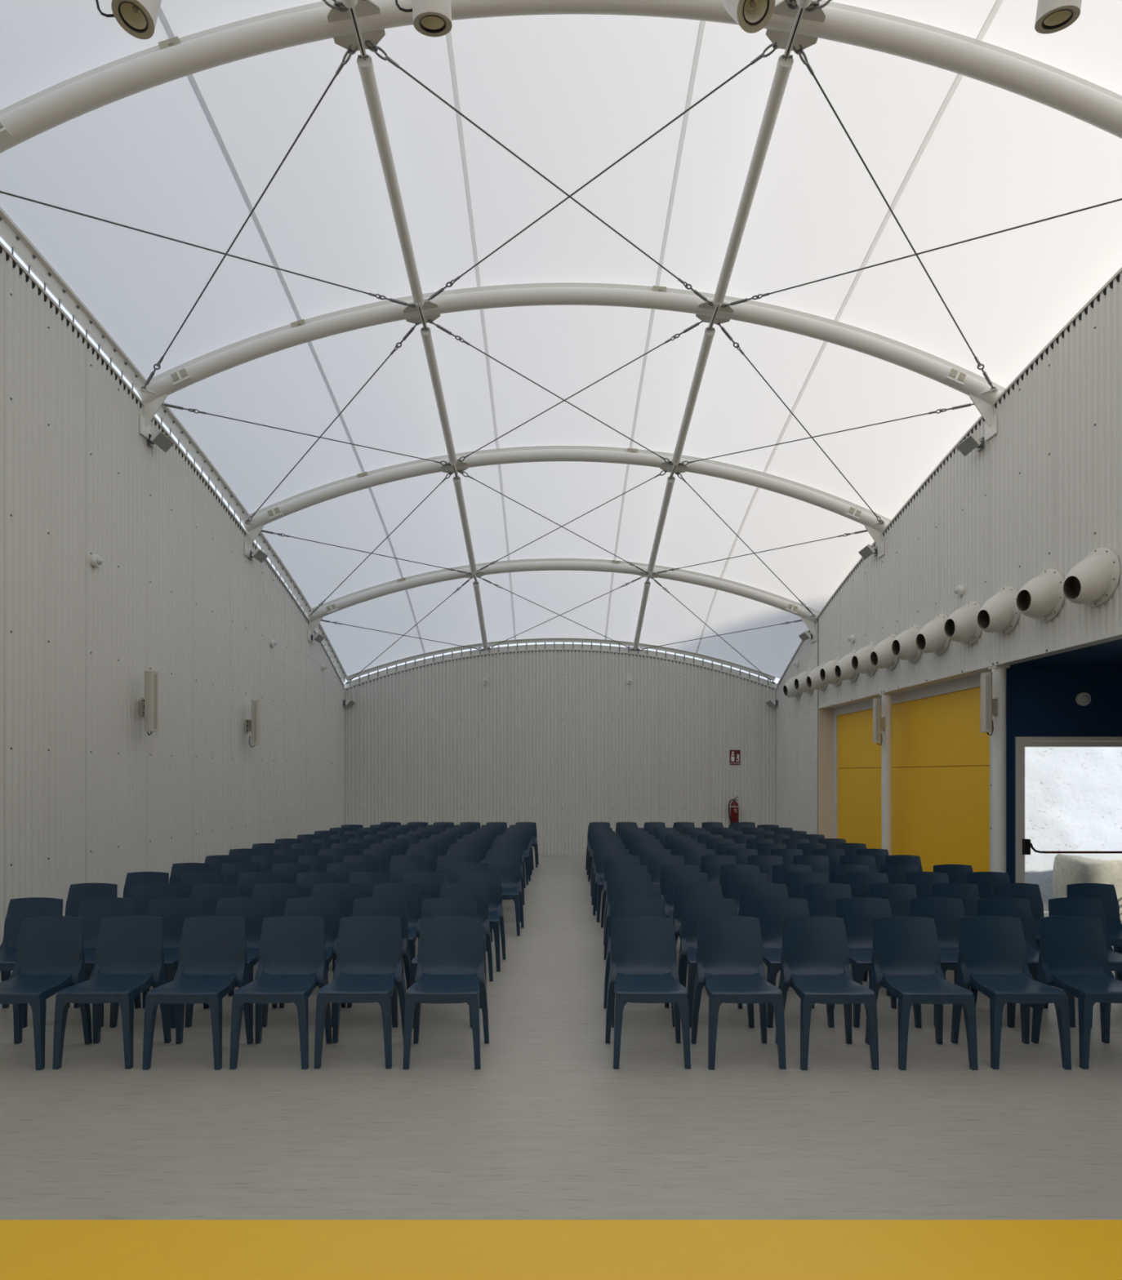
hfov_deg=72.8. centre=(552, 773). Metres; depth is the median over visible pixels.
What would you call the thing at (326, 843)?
chair
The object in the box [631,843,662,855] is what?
chair
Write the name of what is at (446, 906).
chair
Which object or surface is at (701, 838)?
chair
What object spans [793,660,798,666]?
wall sensor
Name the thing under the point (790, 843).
chair
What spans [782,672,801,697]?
air nozzle
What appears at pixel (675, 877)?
chair
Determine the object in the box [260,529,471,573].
cable
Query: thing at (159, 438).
floodlight
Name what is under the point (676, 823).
chair
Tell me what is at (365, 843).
chair
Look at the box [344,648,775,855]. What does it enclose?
wall
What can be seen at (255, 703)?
grille
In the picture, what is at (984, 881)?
chair
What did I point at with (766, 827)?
chair
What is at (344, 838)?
chair
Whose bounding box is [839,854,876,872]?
chair
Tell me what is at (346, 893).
chair
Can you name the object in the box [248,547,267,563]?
floodlight
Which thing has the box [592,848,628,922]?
chair
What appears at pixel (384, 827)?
chair
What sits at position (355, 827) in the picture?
chair
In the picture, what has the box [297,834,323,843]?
chair
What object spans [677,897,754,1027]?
chair
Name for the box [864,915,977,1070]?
chair
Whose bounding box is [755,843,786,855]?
chair
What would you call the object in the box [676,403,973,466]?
cable
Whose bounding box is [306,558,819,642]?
steel arch
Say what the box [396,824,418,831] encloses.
chair
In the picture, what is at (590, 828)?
chair
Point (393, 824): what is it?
chair
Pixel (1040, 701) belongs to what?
wall
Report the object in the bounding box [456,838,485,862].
chair
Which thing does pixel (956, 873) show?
chair
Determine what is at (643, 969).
chair
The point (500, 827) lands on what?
chair
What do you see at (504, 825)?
chair
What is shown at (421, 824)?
chair
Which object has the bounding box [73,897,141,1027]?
chair
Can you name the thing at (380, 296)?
cable
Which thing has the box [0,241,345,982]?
wall
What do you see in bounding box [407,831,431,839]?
chair
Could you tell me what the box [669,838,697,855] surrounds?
chair
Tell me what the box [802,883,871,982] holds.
chair
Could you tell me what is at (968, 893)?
chair
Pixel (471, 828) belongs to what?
chair
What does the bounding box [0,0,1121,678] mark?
ceiling
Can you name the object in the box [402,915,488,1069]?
chair
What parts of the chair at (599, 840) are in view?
leg, backrest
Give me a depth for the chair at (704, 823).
14.65 m
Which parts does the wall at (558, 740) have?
trim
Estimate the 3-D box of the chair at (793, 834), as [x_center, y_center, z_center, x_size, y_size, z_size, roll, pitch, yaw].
[3.943,1.339,12.191,0.490,0.822,0.491,0,0,-1]
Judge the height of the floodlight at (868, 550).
0.172 m
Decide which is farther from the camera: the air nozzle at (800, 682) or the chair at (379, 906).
the air nozzle at (800, 682)
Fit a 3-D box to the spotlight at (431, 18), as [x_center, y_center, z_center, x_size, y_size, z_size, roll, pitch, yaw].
[-0.646,-4.121,3.974,0.256,0.420,0.304,0,0,-38]
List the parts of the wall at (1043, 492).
trim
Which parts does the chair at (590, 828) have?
leg, backrest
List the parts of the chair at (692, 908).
leg, seat, leg, backrest, leg, leg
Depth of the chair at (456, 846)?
10.17 m
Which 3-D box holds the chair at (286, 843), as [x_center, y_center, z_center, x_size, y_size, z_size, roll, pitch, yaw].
[-3.771,1.339,10.696,0.490,0.822,0.491,0,0,-1]
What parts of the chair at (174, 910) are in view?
leg, leg, seat, leg, backrest, leg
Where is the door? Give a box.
[1014,737,1121,883]
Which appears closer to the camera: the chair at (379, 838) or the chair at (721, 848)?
the chair at (721, 848)
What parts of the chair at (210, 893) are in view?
backrest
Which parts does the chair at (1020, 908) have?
leg, backrest, leg, seat, leg, leg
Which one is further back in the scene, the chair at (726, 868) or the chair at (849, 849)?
the chair at (849, 849)
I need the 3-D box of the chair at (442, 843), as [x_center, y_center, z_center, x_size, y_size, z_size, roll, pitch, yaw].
[-1.709,1.339,10.713,0.490,0.822,0.491,0,0,-1]
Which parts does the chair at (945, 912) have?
backrest, leg, seat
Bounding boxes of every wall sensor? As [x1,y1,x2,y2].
[89,554,102,567]
[270,639,276,647]
[321,663,326,670]
[483,678,488,684]
[626,678,632,684]
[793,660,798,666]
[847,635,854,643]
[953,585,964,595]
[1075,692,1090,706]
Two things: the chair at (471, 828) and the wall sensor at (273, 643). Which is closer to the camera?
the wall sensor at (273, 643)
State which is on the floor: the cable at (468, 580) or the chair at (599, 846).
the chair at (599, 846)
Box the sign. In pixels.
[729,750,740,764]
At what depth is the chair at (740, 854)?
9.44 m
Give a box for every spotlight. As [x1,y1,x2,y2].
[95,0,161,39]
[395,0,452,36]
[723,0,774,33]
[1034,0,1081,34]
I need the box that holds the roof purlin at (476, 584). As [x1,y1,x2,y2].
[472,581,488,650]
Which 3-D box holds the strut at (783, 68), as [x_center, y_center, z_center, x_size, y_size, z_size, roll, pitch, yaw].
[1.760,-5.206,6.909,0.117,0.469,2.421,0,0,0]
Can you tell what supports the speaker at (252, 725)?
attached to the wall at (87, 795)
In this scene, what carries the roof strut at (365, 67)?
attached to the steel arch at (954, 376)
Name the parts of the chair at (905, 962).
leg, leg, backrest, seat, leg, leg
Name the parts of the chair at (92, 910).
leg, seat, leg, backrest, leg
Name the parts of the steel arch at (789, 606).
foot plate, node plate, membrane rail, node plate, foot plate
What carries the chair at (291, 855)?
on the floor
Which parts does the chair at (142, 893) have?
backrest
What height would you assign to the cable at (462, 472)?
0.849 m
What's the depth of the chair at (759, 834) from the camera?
12.42 m
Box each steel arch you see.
[0,0,1121,153]
[137,282,1004,440]
[242,445,890,558]
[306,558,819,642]
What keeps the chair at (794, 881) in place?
on the floor
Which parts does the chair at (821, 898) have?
backrest, leg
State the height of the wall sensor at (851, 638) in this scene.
0.124 m
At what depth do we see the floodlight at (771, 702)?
16.20 m
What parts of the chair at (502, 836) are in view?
backrest, leg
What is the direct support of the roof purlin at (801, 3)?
attached to the steel arch at (174, 58)
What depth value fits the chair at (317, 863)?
8.67 m
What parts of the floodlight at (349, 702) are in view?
glass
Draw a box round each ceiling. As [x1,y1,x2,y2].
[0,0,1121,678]
[1009,638,1121,666]
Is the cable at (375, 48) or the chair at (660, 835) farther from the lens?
the chair at (660, 835)
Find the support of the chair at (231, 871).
on the floor
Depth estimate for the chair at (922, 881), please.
7.20 m
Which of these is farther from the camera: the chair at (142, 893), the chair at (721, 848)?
the chair at (721, 848)
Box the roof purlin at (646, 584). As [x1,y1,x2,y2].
[632,581,650,650]
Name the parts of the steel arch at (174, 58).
node plate, fin plate, fin plate, fin plate, fin plate, node plate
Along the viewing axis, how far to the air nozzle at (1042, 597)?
7.21 m
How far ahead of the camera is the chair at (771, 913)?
5.67 m
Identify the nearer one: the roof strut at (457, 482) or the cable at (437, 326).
the cable at (437, 326)
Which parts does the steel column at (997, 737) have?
head plate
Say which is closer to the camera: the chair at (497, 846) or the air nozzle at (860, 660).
the chair at (497, 846)
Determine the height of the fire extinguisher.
0.621 m
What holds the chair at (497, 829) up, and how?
on the floor
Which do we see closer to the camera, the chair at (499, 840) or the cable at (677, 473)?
the chair at (499, 840)
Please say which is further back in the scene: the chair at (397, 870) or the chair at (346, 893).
the chair at (397, 870)
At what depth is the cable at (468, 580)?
15.03 m
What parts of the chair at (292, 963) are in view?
leg, leg, seat, backrest, leg, leg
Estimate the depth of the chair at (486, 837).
11.65 m
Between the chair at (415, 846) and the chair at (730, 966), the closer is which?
the chair at (730, 966)
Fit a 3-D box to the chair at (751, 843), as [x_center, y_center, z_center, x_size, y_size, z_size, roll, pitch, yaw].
[2.976,1.339,10.709,0.490,0.822,0.491,0,0,-1]
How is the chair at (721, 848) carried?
on the floor
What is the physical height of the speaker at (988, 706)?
0.675 m
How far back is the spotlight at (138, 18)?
4.02 m
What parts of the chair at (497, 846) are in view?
backrest, leg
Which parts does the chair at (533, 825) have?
backrest, leg, leg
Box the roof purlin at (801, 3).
[795,0,811,8]
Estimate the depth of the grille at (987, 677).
8.16 m
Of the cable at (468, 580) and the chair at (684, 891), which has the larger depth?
the cable at (468, 580)
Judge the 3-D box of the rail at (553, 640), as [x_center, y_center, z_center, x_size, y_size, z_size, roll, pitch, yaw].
[0.261,-2.320,16.385,9.694,1.200,0.130,0,0,0]
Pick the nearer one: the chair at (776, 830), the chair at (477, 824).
the chair at (776, 830)
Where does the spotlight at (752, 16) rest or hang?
hanging from the bar
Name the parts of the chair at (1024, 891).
backrest, seat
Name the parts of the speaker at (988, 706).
plate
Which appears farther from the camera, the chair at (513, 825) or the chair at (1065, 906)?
the chair at (513, 825)
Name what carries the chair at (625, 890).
on the floor
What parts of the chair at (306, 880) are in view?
backrest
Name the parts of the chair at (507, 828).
backrest, leg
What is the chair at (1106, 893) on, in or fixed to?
on the floor
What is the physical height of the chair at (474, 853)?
0.822 m
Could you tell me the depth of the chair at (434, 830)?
13.16 m
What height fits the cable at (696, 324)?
0.594 m
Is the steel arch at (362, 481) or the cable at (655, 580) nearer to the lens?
the steel arch at (362, 481)
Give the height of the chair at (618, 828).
0.822 m
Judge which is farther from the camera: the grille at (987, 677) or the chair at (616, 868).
the grille at (987, 677)
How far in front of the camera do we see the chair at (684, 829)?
13.16 m
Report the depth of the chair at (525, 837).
12.37 m
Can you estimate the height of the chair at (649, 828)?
0.822 m
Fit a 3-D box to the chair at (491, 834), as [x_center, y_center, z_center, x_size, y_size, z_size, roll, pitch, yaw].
[-1.126,1.339,12.186,0.490,0.822,0.491,0,0,1]
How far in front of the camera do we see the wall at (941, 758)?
10.43 m
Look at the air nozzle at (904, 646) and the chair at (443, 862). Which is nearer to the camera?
the chair at (443, 862)
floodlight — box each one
[146,429,174,453]
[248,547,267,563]
[311,632,324,643]
[342,698,355,707]
[764,698,777,707]
[798,631,812,641]
[857,544,876,559]
[955,433,983,457]
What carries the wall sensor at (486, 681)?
attached to the wall at (558, 740)
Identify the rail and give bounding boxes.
[0,206,346,682]
[343,637,777,688]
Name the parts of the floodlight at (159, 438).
glass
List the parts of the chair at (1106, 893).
backrest, seat, leg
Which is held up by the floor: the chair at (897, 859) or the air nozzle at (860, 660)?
the chair at (897, 859)
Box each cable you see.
[0,191,415,307]
[140,44,357,391]
[161,403,451,466]
[244,321,420,524]
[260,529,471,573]
[308,471,453,616]
[320,619,484,651]
[321,0,347,12]
[345,577,471,684]
[364,40,713,306]
[424,42,777,300]
[427,319,672,464]
[456,320,703,462]
[457,470,647,573]
[477,470,666,570]
[477,576,634,650]
[487,576,644,649]
[635,619,802,651]
[649,577,774,684]
[652,529,866,573]
[674,471,814,616]
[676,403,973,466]
[715,321,884,524]
[720,198,1121,307]
[784,0,797,9]
[792,44,995,391]
[804,0,831,12]
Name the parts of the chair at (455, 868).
backrest, leg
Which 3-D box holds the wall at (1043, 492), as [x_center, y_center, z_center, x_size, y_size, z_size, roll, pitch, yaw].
[5.001,-1.307,5.448,0.440,6.315,22.104,0,0,0]
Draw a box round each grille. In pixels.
[154,674,156,728]
[253,702,256,742]
[875,700,878,740]
[985,675,989,728]
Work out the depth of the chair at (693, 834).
12.42 m
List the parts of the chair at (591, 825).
leg, backrest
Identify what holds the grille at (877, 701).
attached to the speaker at (878, 722)
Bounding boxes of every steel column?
[879,693,893,855]
[987,665,1009,872]
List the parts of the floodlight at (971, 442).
glass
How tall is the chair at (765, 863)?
0.822 m
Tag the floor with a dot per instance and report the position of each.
(545, 1160)
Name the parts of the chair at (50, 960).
leg, seat, leg, backrest, leg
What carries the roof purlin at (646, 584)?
attached to the steel arch at (789, 606)
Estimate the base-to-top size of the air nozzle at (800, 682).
0.500 m
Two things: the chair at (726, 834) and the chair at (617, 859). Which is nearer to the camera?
the chair at (617, 859)
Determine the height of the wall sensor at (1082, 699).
0.150 m
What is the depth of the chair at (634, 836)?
11.65 m
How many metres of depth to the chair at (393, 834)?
12.41 m
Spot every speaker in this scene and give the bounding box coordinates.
[142,671,158,735]
[245,700,259,747]
[872,697,884,745]
[979,672,997,735]
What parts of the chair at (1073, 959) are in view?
leg, backrest, seat, leg, leg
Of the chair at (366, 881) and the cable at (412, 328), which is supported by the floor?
the chair at (366, 881)
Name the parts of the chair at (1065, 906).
leg, backrest, leg, seat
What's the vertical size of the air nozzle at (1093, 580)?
0.500 m
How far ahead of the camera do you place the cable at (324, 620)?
15.06 m
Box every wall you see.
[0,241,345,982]
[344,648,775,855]
[775,266,1121,838]
[828,669,991,872]
[1005,666,1121,883]
[1024,746,1121,902]
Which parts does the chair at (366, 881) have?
leg, backrest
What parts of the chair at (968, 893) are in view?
leg, backrest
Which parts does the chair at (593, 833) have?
leg, leg, backrest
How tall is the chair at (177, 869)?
0.822 m
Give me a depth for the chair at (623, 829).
13.15 m
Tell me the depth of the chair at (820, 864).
8.68 m
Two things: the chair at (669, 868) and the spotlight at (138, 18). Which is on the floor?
the chair at (669, 868)
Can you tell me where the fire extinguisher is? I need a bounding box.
[728,796,738,825]
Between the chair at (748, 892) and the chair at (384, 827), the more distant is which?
the chair at (384, 827)
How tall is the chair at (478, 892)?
0.822 m
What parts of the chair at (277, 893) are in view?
leg, backrest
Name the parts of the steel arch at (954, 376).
foot plate, fin plate, node plate, fin plate, membrane rail, fin plate, node plate, fin plate, foot plate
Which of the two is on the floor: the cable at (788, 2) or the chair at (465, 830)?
the chair at (465, 830)
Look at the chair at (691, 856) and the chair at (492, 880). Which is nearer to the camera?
the chair at (492, 880)
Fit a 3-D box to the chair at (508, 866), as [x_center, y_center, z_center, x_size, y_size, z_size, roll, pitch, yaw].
[-0.576,1.339,8.463,0.490,0.822,0.491,0,0,1]
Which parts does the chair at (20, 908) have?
leg, seat, leg, backrest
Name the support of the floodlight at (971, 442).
attached to the wall at (1043, 492)
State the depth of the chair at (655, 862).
8.68 m
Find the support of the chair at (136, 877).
on the floor
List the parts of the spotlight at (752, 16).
bulb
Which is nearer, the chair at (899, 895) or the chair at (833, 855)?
the chair at (899, 895)
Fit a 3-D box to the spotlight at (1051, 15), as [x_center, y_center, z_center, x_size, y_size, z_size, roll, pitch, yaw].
[2.653,-4.141,3.967,0.238,0.396,0.262,0,0,0]
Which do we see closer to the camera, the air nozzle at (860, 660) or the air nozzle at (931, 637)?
the air nozzle at (931, 637)
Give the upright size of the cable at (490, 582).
1.015 m
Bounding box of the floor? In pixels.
[0,854,1121,1279]
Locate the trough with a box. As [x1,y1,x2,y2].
[1051,853,1121,916]
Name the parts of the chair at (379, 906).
leg, leg, backrest, leg, leg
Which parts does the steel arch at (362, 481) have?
foot plate, node plate, fin plate, membrane rail, fin plate, node plate, foot plate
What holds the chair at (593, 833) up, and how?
on the floor
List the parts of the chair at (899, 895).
leg, leg, backrest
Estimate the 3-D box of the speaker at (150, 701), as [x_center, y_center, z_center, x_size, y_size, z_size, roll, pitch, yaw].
[-4.340,-0.752,8.198,0.259,0.675,0.274,0,0,0]
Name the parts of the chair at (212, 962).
leg, leg, seat, backrest, leg, leg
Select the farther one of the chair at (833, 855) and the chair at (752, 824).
the chair at (752, 824)
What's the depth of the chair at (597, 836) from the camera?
11.67 m
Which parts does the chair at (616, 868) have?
leg, backrest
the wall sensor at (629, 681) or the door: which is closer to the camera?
the door
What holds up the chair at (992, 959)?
on the floor
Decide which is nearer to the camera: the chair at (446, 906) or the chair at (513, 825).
the chair at (446, 906)
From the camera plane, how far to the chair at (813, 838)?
11.68 m
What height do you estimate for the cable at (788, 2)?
0.197 m
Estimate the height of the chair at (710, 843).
0.822 m
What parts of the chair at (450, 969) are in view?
leg, leg, seat, backrest, leg, leg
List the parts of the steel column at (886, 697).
head plate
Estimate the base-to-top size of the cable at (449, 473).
1.615 m
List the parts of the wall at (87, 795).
trim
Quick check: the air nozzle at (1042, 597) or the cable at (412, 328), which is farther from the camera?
the cable at (412, 328)
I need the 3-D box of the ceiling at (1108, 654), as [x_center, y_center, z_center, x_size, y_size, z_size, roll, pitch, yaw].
[6.244,-1.275,1.410,2.592,0.190,14.300,0,0,0]
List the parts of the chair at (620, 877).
leg, backrest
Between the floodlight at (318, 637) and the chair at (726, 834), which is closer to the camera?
the chair at (726, 834)
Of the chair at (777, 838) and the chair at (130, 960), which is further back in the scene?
the chair at (777, 838)
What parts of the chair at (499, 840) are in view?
backrest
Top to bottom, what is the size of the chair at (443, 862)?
0.822 m
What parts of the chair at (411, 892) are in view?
backrest, leg, seat, leg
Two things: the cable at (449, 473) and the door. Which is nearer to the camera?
the door
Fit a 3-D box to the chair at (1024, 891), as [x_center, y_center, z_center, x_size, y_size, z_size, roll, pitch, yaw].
[3.929,1.339,6.243,0.490,0.822,0.491,0,0,-1]
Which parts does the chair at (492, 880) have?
backrest, seat, leg, leg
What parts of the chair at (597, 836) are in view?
backrest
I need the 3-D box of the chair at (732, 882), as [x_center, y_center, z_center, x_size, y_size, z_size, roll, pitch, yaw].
[1.828,1.339,6.978,0.490,0.822,0.491,0,0,-1]
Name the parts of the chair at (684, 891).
leg, leg, backrest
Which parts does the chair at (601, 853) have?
leg, leg, seat, backrest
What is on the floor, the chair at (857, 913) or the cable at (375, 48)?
the chair at (857, 913)
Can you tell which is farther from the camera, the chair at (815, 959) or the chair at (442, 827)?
the chair at (442, 827)
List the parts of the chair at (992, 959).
leg, backrest, leg, seat, leg, leg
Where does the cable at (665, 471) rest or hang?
attached to the steel arch at (789, 606)
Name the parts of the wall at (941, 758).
frame, yellow panel, yellow panel, yellow panel, yellow panel, frame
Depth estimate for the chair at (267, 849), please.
10.16 m
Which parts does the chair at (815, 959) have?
leg, leg, backrest, seat, leg, leg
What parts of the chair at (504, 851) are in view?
backrest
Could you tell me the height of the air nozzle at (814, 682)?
0.500 m
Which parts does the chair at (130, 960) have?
leg, leg, seat, leg, backrest, leg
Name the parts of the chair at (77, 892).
leg, backrest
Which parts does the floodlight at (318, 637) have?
glass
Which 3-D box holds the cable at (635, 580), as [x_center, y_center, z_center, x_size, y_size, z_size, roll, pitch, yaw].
[0.148,-3.174,15.222,3.891,1.016,0.066,0,0,36]
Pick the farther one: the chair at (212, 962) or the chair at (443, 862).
the chair at (443, 862)
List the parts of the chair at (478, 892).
backrest, seat, leg, leg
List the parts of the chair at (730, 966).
leg, leg, backrest, seat, leg, leg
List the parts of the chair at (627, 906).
leg, leg, backrest, leg, leg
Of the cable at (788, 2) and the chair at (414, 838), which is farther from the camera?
the chair at (414, 838)
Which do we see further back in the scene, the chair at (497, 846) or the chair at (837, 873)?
the chair at (497, 846)
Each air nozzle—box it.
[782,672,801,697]
[794,667,813,694]
[806,662,826,690]
[819,656,841,686]
[834,649,858,681]
[851,642,876,675]
[870,634,897,669]
[891,624,921,662]
[915,613,950,654]
[943,600,981,645]
[977,586,1020,635]
[1015,568,1064,622]
[1062,547,1119,606]
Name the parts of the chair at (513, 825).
backrest, leg, leg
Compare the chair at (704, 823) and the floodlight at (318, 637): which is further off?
the chair at (704, 823)
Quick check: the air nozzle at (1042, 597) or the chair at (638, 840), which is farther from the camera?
the chair at (638, 840)
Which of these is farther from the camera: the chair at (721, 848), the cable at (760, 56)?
the chair at (721, 848)
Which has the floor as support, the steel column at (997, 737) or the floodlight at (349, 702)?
the steel column at (997, 737)
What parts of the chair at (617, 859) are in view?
leg, backrest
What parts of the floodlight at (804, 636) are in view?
glass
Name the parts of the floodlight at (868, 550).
glass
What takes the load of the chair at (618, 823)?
on the floor
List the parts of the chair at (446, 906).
leg, seat, backrest, leg, leg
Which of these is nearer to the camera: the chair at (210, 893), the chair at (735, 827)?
the chair at (210, 893)
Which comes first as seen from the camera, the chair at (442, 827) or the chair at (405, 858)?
the chair at (405, 858)
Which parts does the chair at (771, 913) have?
seat, leg, backrest, leg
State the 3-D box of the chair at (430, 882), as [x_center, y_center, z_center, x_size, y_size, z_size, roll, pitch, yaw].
[-1.218,1.339,6.977,0.490,0.822,0.491,0,0,1]
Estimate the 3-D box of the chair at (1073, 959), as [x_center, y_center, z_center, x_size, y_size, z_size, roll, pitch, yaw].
[3.371,1.339,4.752,0.490,0.822,0.491,0,0,0]
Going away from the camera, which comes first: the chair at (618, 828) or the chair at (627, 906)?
the chair at (627, 906)
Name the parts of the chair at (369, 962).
leg, leg, seat, backrest, leg, leg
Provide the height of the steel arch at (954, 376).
1.668 m
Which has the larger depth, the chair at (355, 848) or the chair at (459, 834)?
the chair at (459, 834)
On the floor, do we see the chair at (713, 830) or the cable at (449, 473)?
the chair at (713, 830)
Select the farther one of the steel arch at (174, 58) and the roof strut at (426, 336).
the roof strut at (426, 336)
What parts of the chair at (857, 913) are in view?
leg, seat, backrest, leg, leg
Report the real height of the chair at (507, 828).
0.822 m
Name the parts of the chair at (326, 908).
leg, leg, backrest, seat, leg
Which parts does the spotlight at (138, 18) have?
bulb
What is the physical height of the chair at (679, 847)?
0.822 m
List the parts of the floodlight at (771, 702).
glass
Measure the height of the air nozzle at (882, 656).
0.500 m
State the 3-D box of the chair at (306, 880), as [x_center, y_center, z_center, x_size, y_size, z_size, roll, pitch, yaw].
[-2.219,1.339,6.991,0.490,0.822,0.491,0,0,0]
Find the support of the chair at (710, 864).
on the floor
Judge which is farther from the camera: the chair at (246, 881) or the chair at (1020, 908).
the chair at (246, 881)
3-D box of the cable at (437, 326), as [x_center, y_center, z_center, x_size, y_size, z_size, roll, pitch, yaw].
[0.176,-4.747,9.710,4.020,0.594,0.074,0,0,-39]
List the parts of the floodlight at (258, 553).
glass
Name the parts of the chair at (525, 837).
backrest, leg, leg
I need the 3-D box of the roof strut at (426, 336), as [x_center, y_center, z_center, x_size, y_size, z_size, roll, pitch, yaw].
[-1.421,-4.716,9.690,0.117,0.594,2.447,0,0,0]
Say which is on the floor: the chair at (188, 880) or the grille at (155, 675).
the chair at (188, 880)
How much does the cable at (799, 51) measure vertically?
1.342 m
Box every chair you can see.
[0,897,70,1027]
[0,915,92,1070]
[52,915,171,1069]
[65,883,117,980]
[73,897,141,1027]
[109,897,209,1028]
[122,871,168,898]
[130,882,180,988]
[142,915,253,1070]
[165,883,239,982]
[168,862,210,884]
[180,871,224,897]
[184,897,277,1027]
[204,854,239,872]
[221,862,260,884]
[227,883,301,995]
[228,848,261,862]
[229,915,332,1069]
[237,871,280,897]
[249,854,285,871]
[251,843,282,855]
[262,897,346,1026]
[271,862,311,884]
[273,848,306,862]
[274,838,302,848]
[291,843,321,855]
[295,871,338,970]
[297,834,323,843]
[297,854,333,871]
[311,838,340,848]
[311,883,359,918]
[313,915,406,1068]
[314,831,338,838]
[317,848,351,862]
[326,862,364,883]
[328,827,352,834]
[328,834,355,843]
[330,843,361,855]
[331,897,410,1027]
[332,871,391,971]
[341,824,363,831]
[342,854,379,871]
[343,831,368,838]
[347,838,375,854]
[359,827,382,834]
[362,848,395,872]
[363,834,389,843]
[369,824,391,831]
[369,843,399,855]
[372,883,422,964]
[377,831,401,838]
[380,822,400,827]
[382,838,410,855]
[387,827,410,834]
[388,854,425,870]
[388,862,427,883]
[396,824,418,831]
[396,834,422,844]
[401,871,444,910]
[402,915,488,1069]
[406,848,439,872]
[407,822,427,827]
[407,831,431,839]
[408,843,439,849]
[409,897,481,1028]
[416,827,439,835]
[418,838,447,855]
[425,824,447,831]
[430,834,456,849]
[433,822,453,827]
[435,854,472,884]
[439,831,463,841]
[439,883,493,984]
[445,827,469,835]
[446,848,479,862]
[448,862,492,951]
[449,843,480,862]
[453,824,475,834]
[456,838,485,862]
[457,871,506,971]
[459,822,480,831]
[462,834,489,856]
[471,831,496,848]
[476,827,499,838]
[480,824,503,835]
[484,854,524,936]
[485,822,506,832]
[486,848,521,921]
[490,843,524,905]
[493,838,524,885]
[496,834,525,888]
[502,831,530,884]
[506,827,531,875]
[509,824,533,872]
[515,822,538,867]
[585,824,609,869]
[586,827,612,875]
[587,831,615,885]
[589,822,609,825]
[590,834,619,888]
[590,838,622,896]
[591,843,624,911]
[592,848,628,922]
[600,854,639,927]
[603,864,647,945]
[603,871,651,959]
[603,897,674,1027]
[604,915,690,1069]
[612,883,661,898]
[615,822,636,826]
[615,824,637,839]
[620,827,644,844]
[622,831,648,850]
[628,834,655,855]
[631,838,660,855]
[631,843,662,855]
[638,848,671,872]
[643,824,665,835]
[644,822,664,825]
[648,854,684,884]
[653,827,675,835]
[654,831,679,848]
[659,864,699,906]
[663,834,690,849]
[663,871,708,917]
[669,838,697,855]
[672,824,694,834]
[672,883,722,987]
[673,822,694,826]
[675,843,706,855]
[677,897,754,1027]
[681,827,705,834]
[682,848,715,869]
[685,831,710,839]
[690,915,786,1070]
[696,834,722,846]
[699,854,736,884]
[701,822,722,826]
[701,824,723,831]
[706,838,734,854]
[710,827,733,834]
[715,843,746,855]
[717,831,742,839]
[719,864,759,897]
[723,871,767,915]
[724,848,757,864]
[728,824,750,831]
[729,834,755,844]
[733,822,755,827]
[738,883,788,917]
[740,827,764,834]
[745,838,773,848]
[746,855,782,883]
[749,831,773,838]
[753,897,834,1027]
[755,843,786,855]
[756,824,778,831]
[763,834,789,843]
[768,827,792,834]
[769,848,802,864]
[771,864,811,884]
[774,915,879,1070]
[781,838,808,848]
[782,831,806,838]
[785,871,828,898]
[792,854,829,879]
[795,843,826,855]
[798,834,824,843]
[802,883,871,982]
[812,848,844,865]
[817,838,845,848]
[828,864,869,884]
[833,897,921,1027]
[835,843,866,855]
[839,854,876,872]
[844,871,888,897]
[855,848,888,872]
[862,883,945,996]
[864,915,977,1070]
[879,864,919,884]
[884,854,922,871]
[904,871,949,897]
[908,897,969,1026]
[930,883,979,983]
[933,864,973,883]
[950,915,1071,1069]
[965,871,1009,898]
[969,897,1075,1027]
[991,883,1044,949]
[1031,915,1121,1069]
[1043,897,1121,1027]
[1066,883,1121,981]
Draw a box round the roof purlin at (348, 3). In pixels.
[342,0,357,8]
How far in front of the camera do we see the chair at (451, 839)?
11.66 m
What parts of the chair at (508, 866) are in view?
backrest, seat, leg, leg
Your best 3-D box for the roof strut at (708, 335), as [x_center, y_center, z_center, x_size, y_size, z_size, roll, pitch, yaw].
[1.762,-4.716,9.690,0.117,0.594,2.447,0,0,0]
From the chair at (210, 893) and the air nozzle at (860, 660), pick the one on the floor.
the chair at (210, 893)
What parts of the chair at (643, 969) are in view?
leg, leg, backrest, seat, leg, leg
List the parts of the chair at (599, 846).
leg, backrest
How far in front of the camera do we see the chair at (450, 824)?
14.64 m
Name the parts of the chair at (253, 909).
leg, backrest, leg, seat, leg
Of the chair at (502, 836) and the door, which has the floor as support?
the chair at (502, 836)
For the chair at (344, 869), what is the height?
0.822 m
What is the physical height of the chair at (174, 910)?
0.822 m

